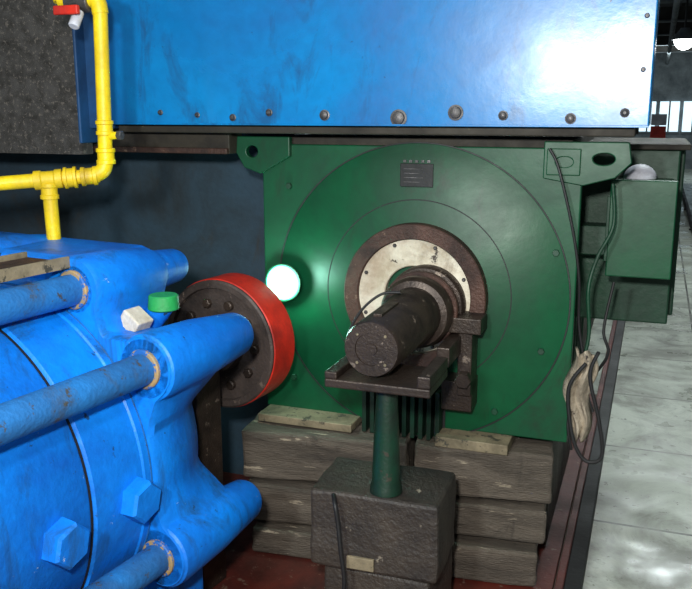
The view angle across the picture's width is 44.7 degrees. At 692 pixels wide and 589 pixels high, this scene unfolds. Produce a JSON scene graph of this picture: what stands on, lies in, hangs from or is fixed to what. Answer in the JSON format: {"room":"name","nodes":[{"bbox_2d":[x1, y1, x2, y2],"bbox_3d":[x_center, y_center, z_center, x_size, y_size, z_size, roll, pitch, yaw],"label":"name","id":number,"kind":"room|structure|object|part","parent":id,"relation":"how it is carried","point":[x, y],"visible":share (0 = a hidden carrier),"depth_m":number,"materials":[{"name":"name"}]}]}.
{"room":"machine room","nodes":[
{"label":"machine room","id":0,"kind":"room"},
{"bbox_2d":[0,0,92,154],"bbox_3d":[-1.904,-1.552,3.127,2.105,2.000,0.060,4,13,20],"label":"wall","id":1,"kind":"structure","parent":0,"point":[39,114],"depth_m":2.96,"materials":[{"name":"grey concrete"}]},
{"bbox_2d":[72,19,97,142],"bbox_3d":[-0.907,-1.489,2.769,0.012,1.950,0.100,4,13,20],"label":"flange","id":2,"kind":"object","parent":1,"relation":"attached to","point":[87,134],"visible":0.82,"depth_m":2.91,"materials":[{"name":"blue metal"}]},
{"bbox_2d":[83,13,118,128],"bbox_3d":[-0.852,-1.513,2.759,0.105,1.900,0.030,4,13,20],"label":"web","id":3,"kind":"object","parent":2,"relation":"attached to","point":[88,17],"visible":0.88,"depth_m":2.91},
{"bbox_2d":[0,124,301,474],"bbox_3d":[-1.447,-0.950,3.654,2.700,3.400,0.100,4,13,20],"label":"wall","id":4,"kind":"structure","parent":0,"point":[208,208],"depth_m":3.48,"materials":[{"name":"paint"}]},
{"bbox_2d":[554,169,691,588],"bbox_3d":[3.036,-0.899,11.634,5.800,0.100,26.200,4,13,20],"label":"floor","id":5,"kind":"structure","parent":0,"point":[641,535],"depth_m":3.85,"materials":[{"name":"tile"}]},
{"bbox_2d":[212,519,324,588],"bbox_3d":[-0.232,0.934,2.920,0.427,0.030,0.474,4,13,20],"label":"base plate","id":6,"kind":"object","parent":5,"relation":"on","point":[248,566],"depth_m":2.86,"materials":[{"name":"red metal"}]},
{"bbox_2d":[0,232,261,588],"bbox_3d":[-1.138,0.507,1.969,1.292,1.210,1.765,7,14,28],"label":"pump","id":7,"kind":"object","parent":6,"relation":"on","point":[104,482],"visible":1,"depth_m":2.04,"materials":[{"name":"blue paint"}]},
{"bbox_3d":[-0.955,0.094,1.628,0.080,0.080,1.260,7,14,28],"label":"tie rod","id":8,"kind":"part","parent":7,"relation":"part of","materials":[{"name":"blue paint"}]},
{"bbox_2d":[0,0,123,239],"bbox_3d":[-1.123,-1.210,2.357,0.903,2.300,0.156,-2,12,-8],"label":"gas pipe","id":9,"kind":"object","parent":7,"relation":"attached to","point":[48,182],"visible":0.94,"depth_m":2.53,"materials":[{"name":"metal"}]},
{"bbox_3d":[-0.903,-0.315,2.563,0.056,0.050,0.056,4,13,20],"label":"tee leg","id":10,"kind":"part","parent":9,"relation":"part of","materials":[{"name":"yellow paint"}]},
{"bbox_3d":[-0.808,-0.822,2.433,0.085,0.026,0.015,4,13,20],"label":"valve handle","id":11,"kind":"part","parent":9,"relation":"part of","materials":[{"name":"red paint"}]},
{"bbox_3d":[-0.762,0.288,1.564,0.080,0.080,1.260,7,14,28],"label":"tie rod","id":12,"kind":"part","parent":7,"relation":"part of","materials":[{"name":"blue paint"}]},
{"bbox_3d":[-0.749,0.780,1.664,0.080,0.080,1.260,7,14,28],"label":"tie rod","id":13,"kind":"part","parent":7,"relation":"part of","materials":[{"name":"blue paint"}]},
{"bbox_2d":[167,273,294,588],"bbox_3d":[-0.474,0.455,2.729,0.436,0.988,0.475,7,14,28],"label":"flywheel","id":14,"kind":"object","parent":6,"relation":"on","point":[259,371],"visible":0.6,"depth_m":2.72,"materials":[{"name":"metal"}]},
{"bbox_2d":[310,457,455,588],"bbox_3d":[0.099,0.772,2.459,0.386,0.472,0.385,4,13,20],"label":"support block","id":15,"kind":"object","parent":6,"relation":"on","point":[362,539],"visible":0.99,"depth_m":2.37,"materials":[{"name":"grey metal"}]},
{"bbox_3d":[0.040,0.758,2.373,0.080,0.037,0.010,4,13,18],"label":"label plate","id":16,"kind":"part","parent":15,"relation":"part of","materials":[{"name":"beige metal"}]},
{"bbox_2d":[325,291,447,497],"bbox_3d":[0.130,0.281,2.357,0.290,0.531,0.304,4,13,20],"label":"support stand","id":17,"kind":"object","parent":15,"relation":"on","point":[403,380],"visible":0.86,"depth_m":2.29,"materials":[{"name":"metal"}]},
{"bbox_3d":[0.112,0.226,2.295,0.290,0.024,0.200,4,13,20],"label":"saddle plate","id":18,"kind":"part","parent":17,"relation":"part of","materials":[{"name":"metal"}]},
{"bbox_3d":[0.112,0.394,2.332,0.100,0.320,0.100,4,13,20],"label":"post","id":19,"kind":"part","parent":17,"relation":"part of","materials":[{"name":"green metal"}]},
{"bbox_2d":[451,437,586,588],"bbox_3d":[0.740,0.834,3.382,0.325,0.030,1.494,4,13,20],"label":"base plate","id":20,"kind":"object","parent":5,"relation":"on","point":[549,554],"depth_m":3.02,"materials":[{"name":"red metal"}]},
{"bbox_2d":[242,410,569,585],"bbox_3d":[0.318,0.601,3.345,1.074,0.441,1.280,4,13,20],"label":"timber cribbing","id":21,"kind":"object","parent":20,"relation":"on","point":[505,506],"visible":0.53,"depth_m":2.80,"materials":[{"name":"brown wood"}]},
{"bbox_2d":[236,134,691,455],"bbox_3d":[0.409,-0.053,3.009,1.470,1.008,1.774,4,13,20],"label":"motor","id":22,"kind":"object","parent":21,"relation":"on","point":[497,251],"depth_m":2.73,"materials":[{"name":"green paint"}]},
{"bbox_2d":[265,264,300,301],"bbox_3d":[-0.214,-0.043,2.920,0.132,0.132,0.054,4,13,20],"label":"work lamp","id":23,"kind":"object","parent":22,"relation":"attached to","point":[283,280],"visible":0.93,"depth_m":2.90,"materials":[{"name":"white glass"}]},
{"bbox_2d":[362,386,445,440],"bbox_3d":[0.194,0.391,2.867,0.285,0.175,0.060,4,13,20],"label":"vent","id":24,"kind":"object","parent":22,"relation":"attached to","point":[419,417],"depth_m":2.84,"materials":[{"name":"green metal"}]},
{"bbox_3d":[0.228,0.003,2.781,0.396,0.396,0.030,4,13,20],"label":"seal plate","id":25,"kind":"part","parent":22,"relation":"part of","materials":[{"name":"metal"}]},
{"bbox_3d":[0.218,-0.021,2.817,1.065,0.940,0.030,4,13,20],"label":"plate","id":26,"kind":"part","parent":22,"relation":"part of","materials":[{"name":"green paint"}]},
{"bbox_3d":[0.654,-0.398,2.530,0.100,0.080,0.008,4,13,20],"label":"lug plate","id":27,"kind":"part","parent":22,"relation":"part of","materials":[{"name":"green paint"}]},
{"bbox_2d":[563,346,598,442],"bbox_3d":[0.731,0.320,2.643,0.107,0.312,0.051,4,13,20],"label":"rag","id":28,"kind":"object","parent":22,"relation":"attached to","point":[581,415],"visible":0.77,"depth_m":2.64,"materials":[{"name":"beige fabric"}]},
{"bbox_2d":[566,351,603,463],"bbox_3d":[0.737,0.347,2.584,0.124,0.363,0.012,4,13,20],"label":"cable","id":29,"kind":"object","parent":22,"relation":"attached to","point":[597,354],"visible":1,"depth_m":2.58,"materials":[{"name":"rubber"}]},
{"bbox_3d":[0.836,-0.195,2.914,0.155,0.100,0.100,4,13,20],"label":"mount arm","id":30,"kind":"part","parent":22,"relation":"part of","materials":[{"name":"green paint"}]},
{"bbox_3d":[0.967,-0.405,2.765,0.104,0.047,0.104,4,13,20],"label":"white cap cover","id":31,"kind":"part","parent":22,"relation":"part of","materials":[{"name":"white plastic"}]},
{"bbox_3d":[1.100,-0.580,3.221,0.390,0.020,0.700,4,13,20],"label":"rail","id":32,"kind":"part","parent":22,"relation":"part of","materials":[{"name":"grey metal"}]},
{"bbox_3d":[0.948,-0.209,2.708,0.202,0.315,0.015,4,13,20],"label":"box lid","id":33,"kind":"part","parent":22,"relation":"part of","materials":[{"name":"green paint"}]},
{"bbox_2d":[554,320,625,588],"bbox_3d":[1.980,0.227,6.119,0.085,0.050,11.500,4,13,20],"label":"rail","id":34,"kind":"object","parent":5,"relation":"on","point":[573,561],"visible":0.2,"depth_m":3.44,"materials":[{"name":"black metal"}]},
{"bbox_2d":[650,114,666,137],"bbox_3d":[5.178,-2.249,14.071,0.240,1.500,0.320,4,13,20],"label":"box","id":35,"kind":"object","parent":5,"relation":"on","point":[658,131],"visible":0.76,"depth_m":13.82,"materials":[{"name":"red paint"}]},
{"bbox_2d":[682,188,691,231],"bbox_3d":[4.507,-0.849,10.934,0.080,0.100,20.500,4,13,20],"label":"rail","id":36,"kind":"object","parent":5,"relation":"on","point":[689,215],"visible":0.58,"depth_m":12.80,"materials":[{"name":"black metal"}]},
{"bbox_3d":[-2.329,0.042,3.785,0.100,1.405,0.080,4,13,20],"label":"post","id":37,"kind":"object","parent":5,"relation":"on","visible":0},
{"bbox_2d":[93,127,241,153],"bbox_3d":[-1.568,-0.627,3.355,2.520,0.085,0.100,4,13,20],"label":"beam","id":38,"kind":"structure","parent":37,"relation":"on","point":[131,139],"depth_m":2.96,"materials":[{"name":"grey metal"}]},
{"bbox_2d":[93,146,228,153],"bbox_3d":[-1.588,-0.583,3.307,2.520,0.020,0.020,4,13,20],"label":"lip","id":39,"kind":"object","parent":38,"relation":"attached to","point":[117,148],"visible":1,"depth_m":2.95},
{"bbox_2d":[106,0,659,136],"bbox_3d":[0.095,-1.477,2.630,1.745,1.915,0.515,4,13,20],"label":"panel","id":40,"kind":"object","parent":38,"relation":"on","point":[578,68],"visible":0.96,"depth_m":2.53,"materials":[{"name":"paint"}]},
{"bbox_3d":[0.029,-0.529,2.706,1.710,0.025,0.120,4,13,20],"label":"underside frame","id":41,"kind":"part","parent":40,"relation":"part of","materials":[{"name":"metal"}]},
{"bbox_2d":[615,53,691,168],"bbox_3d":[7.534,-5.241,23.335,5.800,3.400,0.100,4,13,20],"label":"wall","id":42,"kind":"structure","parent":0,"point":[672,81],"depth_m":22.72,"materials":[{"name":"grey concrete"}]},
{"bbox_2d":[639,101,655,130],"bbox_3d":[8.252,-4.870,23.039,0.400,0.800,0.040,4,13,20],"label":"pane","id":43,"kind":"object","parent":42,"relation":"attached to","point":[653,111],"visible":0.21,"depth_m":22.96,"materials":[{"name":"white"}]},
{"bbox_2d":[659,101,679,131],"bbox_3d":[8.768,-4.830,22.856,0.500,0.800,0.040,4,13,20],"label":"pane","id":44,"kind":"object","parent":42,"relation":"attached to","point":[664,105],"visible":0.79,"depth_m":22.82,"materials":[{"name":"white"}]},
{"bbox_2d":[682,101,691,131],"bbox_3d":[9.332,-4.786,22.655,0.500,0.800,0.040,4,13,20],"label":"pane","id":45,"kind":"object","parent":42,"relation":"attached to","point":[687,111],"visible":1,"depth_m":22.69,"materials":[{"name":"white glass"}]},
{"bbox_3d":[8.756,-4.408,22.914,0.560,0.050,0.070,4,13,20],"label":"sill","id":46,"kind":"structure","parent":42,"relation":"attached to","visible":0},
{"bbox_2d":[667,101,670,131],"bbox_3d":[8.756,-4.823,22.823,0.040,0.800,0.030,4,13,20],"label":"mullion","id":47,"kind":"object","parent":46,"relation":"on","point":[669,101],"visible":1,"depth_m":22.81,"materials":[{"name":"grey metal"}]},
{"bbox_2d":[659,3,691,22],"bbox_3d":[3.036,-4.319,10.889,5.800,0.100,26.200,4,13,20],"label":"ceiling","id":48,"kind":"structure","parent":0,"point":[667,4],"depth_m":15.12,"materials":[{"name":"black"}]},
{"bbox_2d":[656,36,674,45],"bbox_3d":[7.002,-5.583,18.023,3.300,0.470,0.240,4,13,20],"label":"roof truss","id":49,"kind":"object","parent":48,"relation":"hanging from","point":[661,40],"visible":0.02,"depth_m":18.06,"materials":[{"name":"black metal"}]},
{"bbox_2d":[666,0,680,64],"bbox_3d":[5.815,-4.112,13.765,1.010,0.410,18.900,4,13,20],"label":"duct","id":50,"kind":"object","parent":48,"relation":"attached to","point":[676,4],"visible":1,"depth_m":12.23,"materials":[{"name":"grey metal"}]},
{"bbox_2d":[656,45,691,52],"bbox_3d":[7.891,-6.103,20.410,3.300,0.470,0.240,4,13,20],"label":"roof truss","id":51,"kind":"object","parent":48,"relation":"hanging from","point":[659,49],"visible":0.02,"depth_m":20.37,"materials":[{"name":"grey metal"}]},
{"bbox_2d":[657,22,691,35],"bbox_3d":[6.113,-5.062,15.636,3.300,0.470,0.240,4,13,20],"label":"roof truss","id":52,"kind":"object","parent":48,"relation":"hanging from","point":[663,28],"visible":0.27,"depth_m":15.64,"materials":[{"name":"black metal"}]},
{"bbox_2d":[658,3,691,22],"bbox_3d":[5.223,-4.542,13.249,3.300,0.470,0.240,4,13,20],"label":"roof truss","id":53,"kind":"object","parent":48,"relation":"hanging from","point":[665,13],"visible":0.29,"depth_m":13.24,"materials":[{"name":"black metal"}]},
{"bbox_2d":[660,0,691,3],"bbox_3d":[4.334,-4.021,10.862,3.300,0.470,0.240,4,13,20],"label":"roof truss","id":54,"kind":"object","parent":48,"relation":"hanging from","point":[661,1],"visible":0.02,"depth_m":10.87,"materials":[{"name":"black metal"}]},
{"bbox_2d":[672,0,691,49],"bbox_3d":[4.140,-3.546,10.210,0.300,1.120,0.300,4,13,20],"label":"ceiling lamp","id":55,"kind":"object","parent":48,"relation":"hanging from","point":[682,40],"depth_m":10.22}
]}

